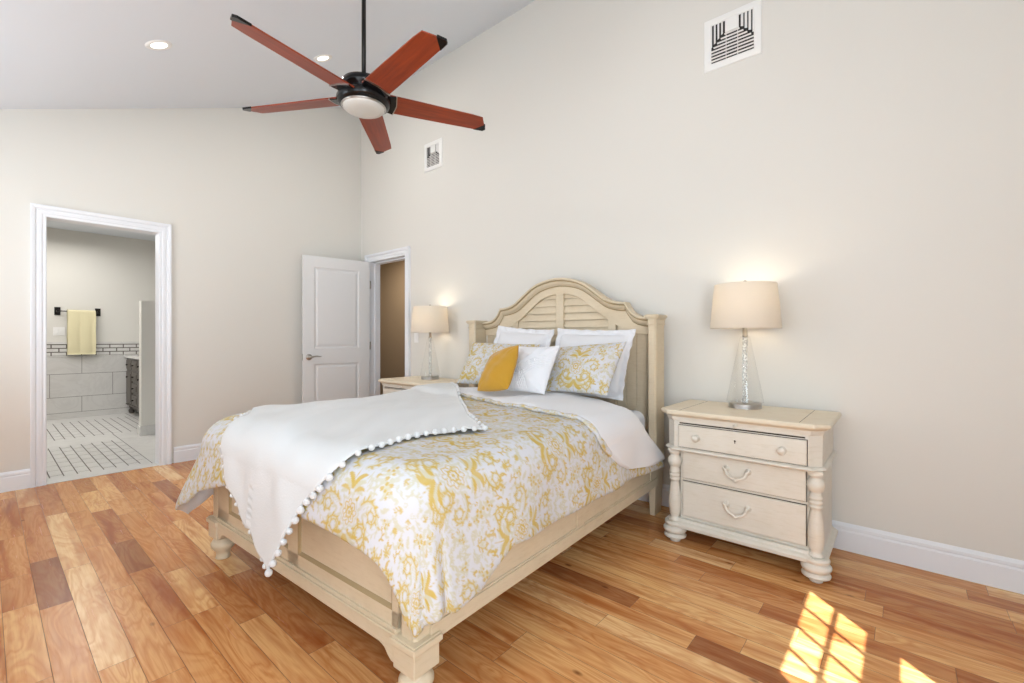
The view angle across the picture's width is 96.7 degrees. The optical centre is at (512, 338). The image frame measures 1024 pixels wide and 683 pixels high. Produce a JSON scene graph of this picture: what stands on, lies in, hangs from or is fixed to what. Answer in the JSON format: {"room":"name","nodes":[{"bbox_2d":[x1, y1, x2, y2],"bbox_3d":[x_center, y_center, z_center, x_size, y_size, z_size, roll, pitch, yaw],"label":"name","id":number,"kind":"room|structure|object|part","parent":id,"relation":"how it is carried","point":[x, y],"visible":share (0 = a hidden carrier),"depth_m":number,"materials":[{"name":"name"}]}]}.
{"room":"bedroom","nodes":[
{"label":"bedroom","id":0,"kind":"room"},
{"bbox_2d":[47,227,154,341],"bbox_3d":[-4.704,-0.185,5.167,3.830,2.670,3.700,0,0,41],"label":"wall","id":1,"kind":"structure","parent":0,"point":[110,274],"depth_m":6.54,"materials":[{"name":"white paint"}]},
{"bbox_2d":[53,327,64,334],"bbox_3d":[-6.192,-0.100,6.212,0.010,0.114,0.116,0,0,41],"label":"light switch","id":2,"kind":"object","parent":1,"relation":"attached to","point":[56,330],"visible":1,"depth_m":6.21,"materials":[{"name":"white plastic"}]},
{"bbox_2d":[54,307,100,315],"bbox_3d":[-6.045,-0.375,6.333,0.075,0.110,0.470,0,0,41],"label":"towel bar","id":3,"kind":"object","parent":1,"relation":"attached to","point":[57,310],"visible":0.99,"depth_m":6.21,"materials":[{"name":"brown metal"}]},
{"bbox_3d":[-6.178,-0.375,6.178,0.075,0.110,0.060,0,0,41],"label":"plate","id":4,"kind":"part","parent":3,"relation":"part of","materials":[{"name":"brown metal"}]},
{"bbox_2d":[67,310,95,354],"bbox_3d":[-6.000,-0.089,6.334,0.062,0.618,0.294,0,0,41],"label":"bath towel","id":5,"kind":"object","parent":3,"relation":"hanging from","point":[81,324],"visible":1,"depth_m":6.32,"materials":[{"name":"beige fabric"}]},
{"bbox_3d":[-5.911,-0.375,6.489,0.075,0.110,0.060,0,0,41],"label":"plate","id":6,"kind":"part","parent":3,"relation":"part of","materials":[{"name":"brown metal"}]},
{"bbox_2d":[47,342,138,419],"bbox_3d":[-6.071,0.573,6.343,0.022,1.055,3.500,0,0,41],"label":"wainscoting","id":7,"kind":"structure","parent":1,"relation":"attached to","point":[81,385],"depth_m":6.42,"materials":[{"name":"white tile"}]},
{"bbox_2d":[47,220,154,240],"bbox_3d":[-4.704,-1.550,5.167,3.830,0.100,3.700,0,0,41],"label":"ceiling","id":8,"kind":"structure","parent":0,"point":[51,224],"depth_m":6.32,"materials":[{"name":"white paint"}]},
{"bbox_2d":[139,301,154,425],"bbox_3d":[-3.784,0.335,5.737,0.120,1.530,1.435,0,0,41],"label":"wall partition","id":9,"kind":"structure","parent":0,"point":[146,308],"depth_m":5.20,"materials":[{"name":"white paint"}]},
{"bbox_2d":[137,425,154,435],"bbox_3d":[-3.789,1.046,5.732,0.150,0.109,1.450,0,0,41],"label":"baseboard","id":10,"kind":"structure","parent":9,"relation":"attached to","point":[149,429],"depth_m":5.18,"materials":[{"name":"white stone"}]},
{"bbox_2d":[0,107,360,472],"bbox_3d":[-3.196,-0.841,3.890,0.120,3.922,4.370,0,0,41],"label":"wall","id":11,"kind":"structure","parent":0,"point":[243,195],"depth_m":4.21,"materials":[{"name":"white paint"}]},
{"bbox_2d":[30,203,171,487],"bbox_3d":[-3.327,0.050,3.718,0.146,2.100,0.851,0,0,41],"label":"trim","id":12,"kind":"structure","parent":11,"relation":"attached to","point":[39,213],"depth_m":3.47,"materials":[{"name":"white paint"}]},
{"bbox_2d":[0,443,201,492],"bbox_3d":[-3.145,1.030,3.846,0.016,0.140,4.130,0,0,41],"label":"baseboard","id":13,"kind":"structure","parent":11,"relation":"attached to","point":[18,479],"depth_m":3.34,"materials":[{"name":"white paint"}]},
{"bbox_2d":[0,0,534,108],"bbox_3d":[-0.914,-1.998,1.927,6.140,1.809,4.370,0,0,41],"label":"ceiling","id":14,"kind":"structure","parent":0,"point":[55,54],"depth_m":3.19,"materials":[{"name":"white paint"}]},
{"bbox_2d":[145,40,171,50],"bbox_3d":[-2.289,-1.896,2.942,0.152,0.059,0.141,0,0,45],"label":"recessed light","id":15,"kind":"object","parent":14,"relation":"in","point":[158,45],"visible":1,"depth_m":2.94,"materials":[{"name":"white glass"}]},
{"bbox_2d":[313,54,331,61],"bbox_3d":[-1.575,-2.325,3.772,0.152,0.059,0.141,0,0,45],"label":"recessed light","id":16,"kind":"object","parent":14,"relation":"in","point":[324,57],"visible":1,"depth_m":3.76,"materials":[{"name":"white glass"}]},
{"bbox_2d":[230,0,484,153],"bbox_3d":[-0.840,-1.769,2.629,1.448,0.880,1.490,0,0,41],"label":"ceiling fan","id":17,"kind":"object","parent":14,"relation":"hanging from","point":[365,96],"visible":1,"depth_m":2.57,"materials":[{"name":"brown wood"}]},
{"bbox_3d":[-1.093,-1.412,2.287,0.148,0.008,0.632,15,7,28],"label":"blade","id":18,"kind":"part","parent":17,"relation":"part of","materials":[{"name":"red wood"}]},
{"bbox_3d":[-1.315,-1.412,2.762,0.632,0.008,0.148,0,13,11],"label":"blade","id":19,"kind":"part","parent":17,"relation":"part of","materials":[{"name":"red wood"}]},
{"bbox_3d":[-0.943,-1.406,2.560,0.153,0.007,0.108,15,7,28],"label":"blade arm","id":20,"kind":"part","parent":17,"relation":"part of","materials":[{"name":"black metal"}]},
{"bbox_3d":[-0.876,-1.347,2.677,0.236,0.035,0.236,0,0,41],"label":"lamp shade","id":21,"kind":"part","parent":17,"relation":"part of","materials":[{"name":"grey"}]},
{"bbox_3d":[-0.931,-1.412,3.120,0.148,0.008,0.632,-13,2,-7],"label":"blade","id":22,"kind":"part","parent":17,"relation":"part of","materials":[{"name":"red wood"}]},
{"bbox_3d":[-0.786,-1.406,2.578,0.153,0.007,0.108,18,-12,-42],"label":"blade arm","id":23,"kind":"part","parent":17,"relation":"part of","materials":[{"name":"black metal"}]},
{"bbox_3d":[-0.754,-1.406,2.732,0.108,0.007,0.153,0,-13,-25],"label":"blade arm","id":24,"kind":"part","parent":17,"relation":"part of","materials":[{"name":"black metal"}]},
{"bbox_3d":[-0.572,-1.412,2.350,0.148,0.008,0.632,18,-12,-42],"label":"blade","id":25,"kind":"part","parent":17,"relation":"part of","materials":[{"name":"red wood"}]},
{"bbox_3d":[-0.472,-1.412,2.865,0.632,0.008,0.148,0,-13,-25],"label":"blade","id":26,"kind":"part","parent":17,"relation":"part of","materials":[{"name":"red wood"}]},
{"bbox_2d":[0,412,1023,682],"bbox_3d":[-2.374,1.113,3.183,9.750,0.033,4.130,0,0,41],"label":"floor","id":27,"kind":"structure","parent":0,"point":[102,579],"depth_m":1.83,"materials":[{"name":"brown wood"}]},
{"bbox_2d":[124,355,138,412],"bbox_3d":[-4.959,0.674,6.426,1.540,0.852,0.622,0,0,41],"label":"bathroom vanity","id":28,"kind":"object","parent":27,"relation":"on","point":[132,362],"visible":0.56,"depth_m":6.39,"materials":[{"name":"grey wood"}]},
{"bbox_3d":[-5.530,0.375,6.560,0.340,0.130,0.024,0,0,41],"label":"drawer","id":29,"kind":"part","parent":28,"relation":"part of","materials":[{"name":"grey wood"}]},
{"bbox_3d":[-5.530,0.700,6.560,0.340,0.460,0.024,0,0,41],"label":"cabinet door","id":30,"kind":"part","parent":28,"relation":"part of","materials":[{"name":"grey wood"}]},
{"bbox_2d":[124,355,138,359],"bbox_3d":[-4.953,0.264,6.433,1.540,0.032,0.605,0,0,41],"label":"countertop","id":31,"kind":"structure","parent":28,"relation":"on","point":[125,356],"depth_m":6.41,"materials":[{"name":"white stone"}]},
{"bbox_3d":[-5.249,0.860,6.319,0.340,0.140,0.024,0,0,41],"label":"drawer","id":32,"kind":"part","parent":28,"relation":"part of","materials":[{"name":"grey wood"}]},
{"bbox_3d":[-5.249,0.695,6.319,0.340,0.130,0.024,0,0,41],"label":"drawer","id":33,"kind":"part","parent":28,"relation":"part of","materials":[{"name":"grey wood"}]},
{"bbox_3d":[-5.249,0.535,6.319,0.340,0.130,0.024,0,0,41],"label":"drawer","id":34,"kind":"part","parent":28,"relation":"part of","materials":[{"name":"grey wood"}]},
{"bbox_3d":[-5.249,0.375,6.319,0.340,0.130,0.024,0,0,41],"label":"drawer","id":35,"kind":"part","parent":28,"relation":"part of","materials":[{"name":"grey wood"}]},
{"bbox_3d":[-4.969,0.700,6.078,0.340,0.460,0.024,0,0,41],"label":"cabinet door","id":36,"kind":"part","parent":28,"relation":"part of","materials":[{"name":"grey wood"}]},
{"bbox_2d":[378,376,467,393],"bbox_3d":[-0.846,0.740,4.209,0.778,0.720,0.502,0,0,41],"label":"nightstand","id":37,"kind":"object","parent":27,"relation":"on","point":[390,385],"visible":0.06,"depth_m":4.13,"materials":[{"name":"beige wood"}]},
{"bbox_3d":[-0.977,0.517,4.044,0.579,0.114,0.018,0,0,41],"label":"drawer","id":38,"kind":"part","parent":37,"relation":"part of","materials":[{"name":"beige paint"}]},
{"bbox_2d":[385,385,410,388],"bbox_3d":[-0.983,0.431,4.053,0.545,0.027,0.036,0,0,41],"label":"drawer","id":39,"kind":"object","parent":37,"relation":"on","point":[386,386],"depth_m":4.09,"materials":[{"name":"beige paint"}]},
{"bbox_2d":[411,304,448,379],"bbox_3d":[-0.778,0.028,4.286,0.355,0.703,0.355,0,0,41],"label":"table lamp","id":40,"kind":"object","parent":37,"relation":"on","point":[429,319],"visible":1,"depth_m":4.15,"materials":[{"name":"beige fabric"}]},
{"bbox_3d":[-0.778,-0.177,4.286,0.355,0.242,0.355,0,0,41],"label":"lamp shade","id":41,"kind":"part","parent":40,"relation":"part of","materials":[{"name":"fabric"}]},
{"bbox_3d":[-0.778,0.173,4.286,0.026,0.360,0.026,0,0,41],"label":"seeded stem","id":42,"kind":"part","parent":40,"relation":"part of","materials":[{"name":"clear glass"}]},
{"bbox_2d":[206,278,666,682],"bbox_3d":[-0.278,0.326,2.619,1.630,1.549,2.086,0,0,38],"label":"bed","id":43,"kind":"object","parent":27,"relation":"on","point":[330,569],"visible":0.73,"depth_m":2.04,"materials":[{"name":"beige paint"}]},
{"bbox_3d":[-1.458,0.810,2.291,0.114,0.380,0.114,0,0,38],"label":"foot post","id":44,"kind":"part","parent":43,"relation":"part of","materials":[{"name":"beige paint"}]},
{"bbox_3d":[-0.884,0.713,1.822,1.400,0.375,0.045,0,0,38],"label":"footboard","id":45,"kind":"part","parent":43,"relation":"part of","materials":[{"name":"beige paint"}]},
{"bbox_3d":[-0.292,0.810,1.377,0.114,0.380,0.114,0,0,38],"label":"foot post","id":46,"kind":"part","parent":43,"relation":"part of","materials":[{"name":"beige paint"}]},
{"bbox_3d":[-0.302,0.475,3.821,0.110,1.250,0.168,0,0,38],"label":"headboard post","id":47,"kind":"part","parent":43,"relation":"part of","materials":[{"name":"beige paint"}]},
{"bbox_3d":[0.311,0.776,2.106,0.040,0.273,1.850,0,0,38],"label":"rail","id":48,"kind":"part","parent":43,"relation":"part of","materials":[{"name":"beige paint"}]},
{"bbox_3d":[0.343,-0.262,3.387,1.470,0.375,0.090,0,0,38],"label":"crown moulding","id":49,"kind":"part","parent":43,"relation":"part of","materials":[{"name":"beige paint"}]},
{"bbox_3d":[0.373,0.120,3.426,1.470,1.119,0.012,0,0,38],"label":"panel","id":50,"kind":"part","parent":43,"relation":"part of","materials":[{"name":"beige paint"}]},
{"bbox_3d":[0.358,-0.235,3.407,1.470,0.419,0.035,0,0,38],"label":"headboard","id":51,"kind":"part","parent":43,"relation":"part of","materials":[{"name":"beige paint"}]},
{"bbox_2d":[630,410,644,427],"bbox_3d":[-0.291,0.592,2.578,1.470,0.294,1.780,0,0,38],"label":"mattress","id":52,"kind":"object","parent":43,"relation":"on","point":[638,414],"visible":0.08,"depth_m":2.77,"materials":[{"name":"white fabric"}]},
{"bbox_2d":[175,387,664,638],"bbox_3d":[-0.398,0.614,2.463,1.801,0.559,1.979,0,0,38],"label":"duvet","id":53,"kind":"object","parent":52,"relation":"on","point":[438,514],"visible":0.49,"depth_m":1.53,"materials":[{"name":"multicoloured fabric"}]},
{"bbox_2d":[220,382,487,576],"bbox_3d":[-0.817,0.556,2.438,1.163,0.479,2.109,0,0,-12],"label":"throw blanket","id":54,"kind":"object","parent":53,"relation":"on","point":[275,458],"visible":1,"depth_m":1.76,"materials":[{"name":"white fabric"}]},
{"bbox_2d":[477,345,518,391],"bbox_3d":[-0.084,0.186,2.869,0.278,0.290,0.208,0,0,38],"label":"cushion","id":55,"kind":"object","parent":53,"relation":"on","point":[497,374],"visible":1,"depth_m":2.79,"materials":[{"name":"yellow fabric"}]},
{"bbox_2d":[457,342,541,383],"bbox_3d":[-0.105,0.182,3.267,0.678,0.306,0.216,0,0,38],"label":"patterned pillow","id":56,"kind":"object","parent":53,"relation":"on","point":[479,354],"visible":0.38,"depth_m":3.31,"materials":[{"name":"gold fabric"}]},
{"bbox_2d":[503,346,559,393],"bbox_3d":[0.112,0.188,2.848,0.342,0.289,0.168,0,0,38],"label":"quilted pillow","id":57,"kind":"object","parent":53,"relation":"on","point":[532,372],"visible":0.91,"depth_m":2.79,"materials":[{"name":"white fabric"}]},
{"bbox_2d":[545,342,626,395],"bbox_3d":[0.437,0.175,2.820,0.488,0.315,0.231,0,0,38],"label":"patterned pillow","id":58,"kind":"object","parent":53,"relation":"on","point":[589,369],"visible":0.98,"depth_m":2.74,"materials":[{"name":"fabric"}]},
{"bbox_2d":[494,325,553,346],"bbox_3d":[0.019,0.138,3.412,0.580,0.486,0.214,0,0,38],"label":"pillow sham","id":59,"kind":"object","parent":52,"relation":"on","point":[504,335],"visible":0.26,"depth_m":3.41,"materials":[{"name":"white fabric"}]},
{"bbox_2d":[552,328,635,400],"bbox_3d":[0.493,0.152,3.036,0.610,0.458,0.225,0,0,38],"label":"pillow sham","id":60,"kind":"object","parent":52,"relation":"on","point":[565,337],"visible":0.45,"depth_m":2.97,"materials":[{"name":"white fabric"}]},
{"bbox_3d":[0.902,0.475,2.877,0.090,1.250,0.168,0,0,38],"label":"headboard post","id":61,"kind":"part","parent":43,"relation":"part of","materials":[{"name":"beige paint"}]},
{"bbox_2d":[661,399,840,583],"bbox_3d":[1.237,0.740,2.406,0.778,0.720,0.502,0,0,41],"label":"nightstand","id":62,"kind":"object","parent":27,"relation":"on","point":[761,479],"visible":1,"depth_m":2.22,"materials":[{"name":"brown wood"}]},
{"bbox_3d":[0.943,0.517,2.349,0.036,0.036,0.032,0,0,41],"label":"knob","id":63,"kind":"part","parent":62,"relation":"part of","materials":[{"name":"beige paint"}]},
{"bbox_3d":[1.105,0.857,2.255,0.132,0.070,0.042,0,0,41],"label":"handle","id":64,"kind":"part","parent":62,"relation":"part of","materials":[{"name":"beige paint"}]},
{"bbox_3d":[1.105,0.676,2.255,0.132,0.070,0.042,0,0,41],"label":"handle","id":65,"kind":"part","parent":62,"relation":"part of","materials":[{"name":"beige paint"}]},
{"bbox_3d":[1.107,0.517,2.241,0.579,0.114,0.018,0,0,41],"label":"drawer","id":66,"kind":"part","parent":62,"relation":"part of","materials":[{"name":"beige paint"}]},
{"bbox_3d":[1.133,0.858,2.272,0.563,0.184,0.018,0,0,41],"label":"drawer","id":67,"kind":"part","parent":62,"relation":"part of","materials":[{"name":"beige paint"}]},
{"bbox_3d":[1.133,0.677,2.272,0.563,0.142,0.018,0,0,41],"label":"drawer","id":68,"kind":"part","parent":62,"relation":"part of","materials":[{"name":"beige paint"}]},
{"bbox_2d":[710,280,781,409],"bbox_3d":[1.282,0.028,2.514,0.355,0.703,0.355,0,0,41],"label":"table lamp","id":69,"kind":"object","parent":62,"relation":"on","point":[744,305],"visible":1,"depth_m":2.38,"materials":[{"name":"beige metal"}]},
{"bbox_3d":[1.282,0.173,2.514,0.026,0.360,0.026,0,0,41],"label":"seeded stem","id":70,"kind":"part","parent":69,"relation":"part of","materials":[{"name":"clear glass"}]},
{"bbox_3d":[1.282,-0.177,2.514,0.355,0.242,0.355,0,0,41],"label":"lamp shade","id":71,"kind":"part","parent":69,"relation":"part of","materials":[{"name":"fabric"}]},
{"bbox_3d":[1.248,0.990,2.422,0.747,0.044,0.464,0,0,41],"label":"moulding","id":72,"kind":"part","parent":62,"relation":"part of","materials":[{"name":"beige paint"}]},
{"bbox_3d":[1.238,0.517,2.096,0.036,0.036,0.032,0,0,41],"label":"knob","id":73,"kind":"part","parent":62,"relation":"part of","materials":[{"name":"beige paint"}]},
{"bbox_2d":[361,0,1023,560],"bbox_3d":[0.226,-0.818,4.442,7.450,3.875,1.170,0,0,41],"label":"wall","id":74,"kind":"structure","parent":0,"point":[867,164],"depth_m":2.56,"materials":[{"name":"white paint"}]},
{"bbox_2d":[302,255,370,402],"bbox_3d":[-1.933,0.105,5.027,0.745,1.974,0.144,0,0,-41],"label":"door","id":75,"kind":"structure","parent":74,"relation":"in","point":[336,344],"depth_m":4.99,"materials":[{"name":"white paint"}]},
{"bbox_3d":[-2.106,0.195,4.816,0.148,0.066,0.054,0,0,-41],"label":"handle","id":76,"kind":"part","parent":75,"relation":"part of","materials":[{"name":"silver metal"}]},
{"bbox_2d":[364,246,410,395],"bbox_3d":[-1.366,0.065,5.102,0.845,2.070,0.146,0,0,41],"label":"trim","id":77,"kind":"structure","parent":74,"relation":"attached to","point":[404,253],"depth_m":5.29,"materials":[{"name":"white paint"}]},
{"bbox_2d":[414,333,418,342],"bbox_3d":[-1.000,-0.015,4.718,0.070,0.114,0.010,0,0,41],"label":"light switch","id":78,"kind":"object","parent":74,"relation":"attached to","point":[416,335],"visible":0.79,"depth_m":4.71,"materials":[{"name":"white plastic"}]},
{"bbox_2d":[424,138,441,172],"bbox_3d":[-0.796,-1.828,4.542,0.272,0.285,0.010,0,0,41],"label":"air vent","id":79,"kind":"object","parent":74,"relation":"in","point":[432,150],"visible":1,"depth_m":4.54,"materials":[{"name":"white plastic"}]},
{"bbox_3d":[-0.797,-1.891,4.541,0.076,0.075,0.007,0,0,41],"label":"plate","id":80,"kind":"part","parent":79,"relation":"part of","materials":[{"name":"white plastic"}]},
{"bbox_2d":[704,0,761,73],"bbox_3d":[1.313,-1.808,2.728,0.322,0.318,0.010,0,0,41],"label":"air vent","id":81,"kind":"object","parent":74,"relation":"in","point":[734,36],"visible":1,"depth_m":2.72,"materials":[{"name":"white plastic"}]},
{"bbox_3d":[1.313,-1.887,2.727,0.076,0.075,0.007,0,0,41],"label":"plate","id":82,"kind":"part","parent":81,"relation":"part of","materials":[{"name":"white plastic"}]},
{"bbox_2d":[638,484,1023,594],"bbox_3d":[0.791,1.030,3.174,4.940,0.140,0.016,0,0,41],"label":"baseboard","id":83,"kind":"structure","parent":74,"relation":"attached to","point":[1001,572],"depth_m":2.15,"materials":[{"name":"white paint"}]}
]}

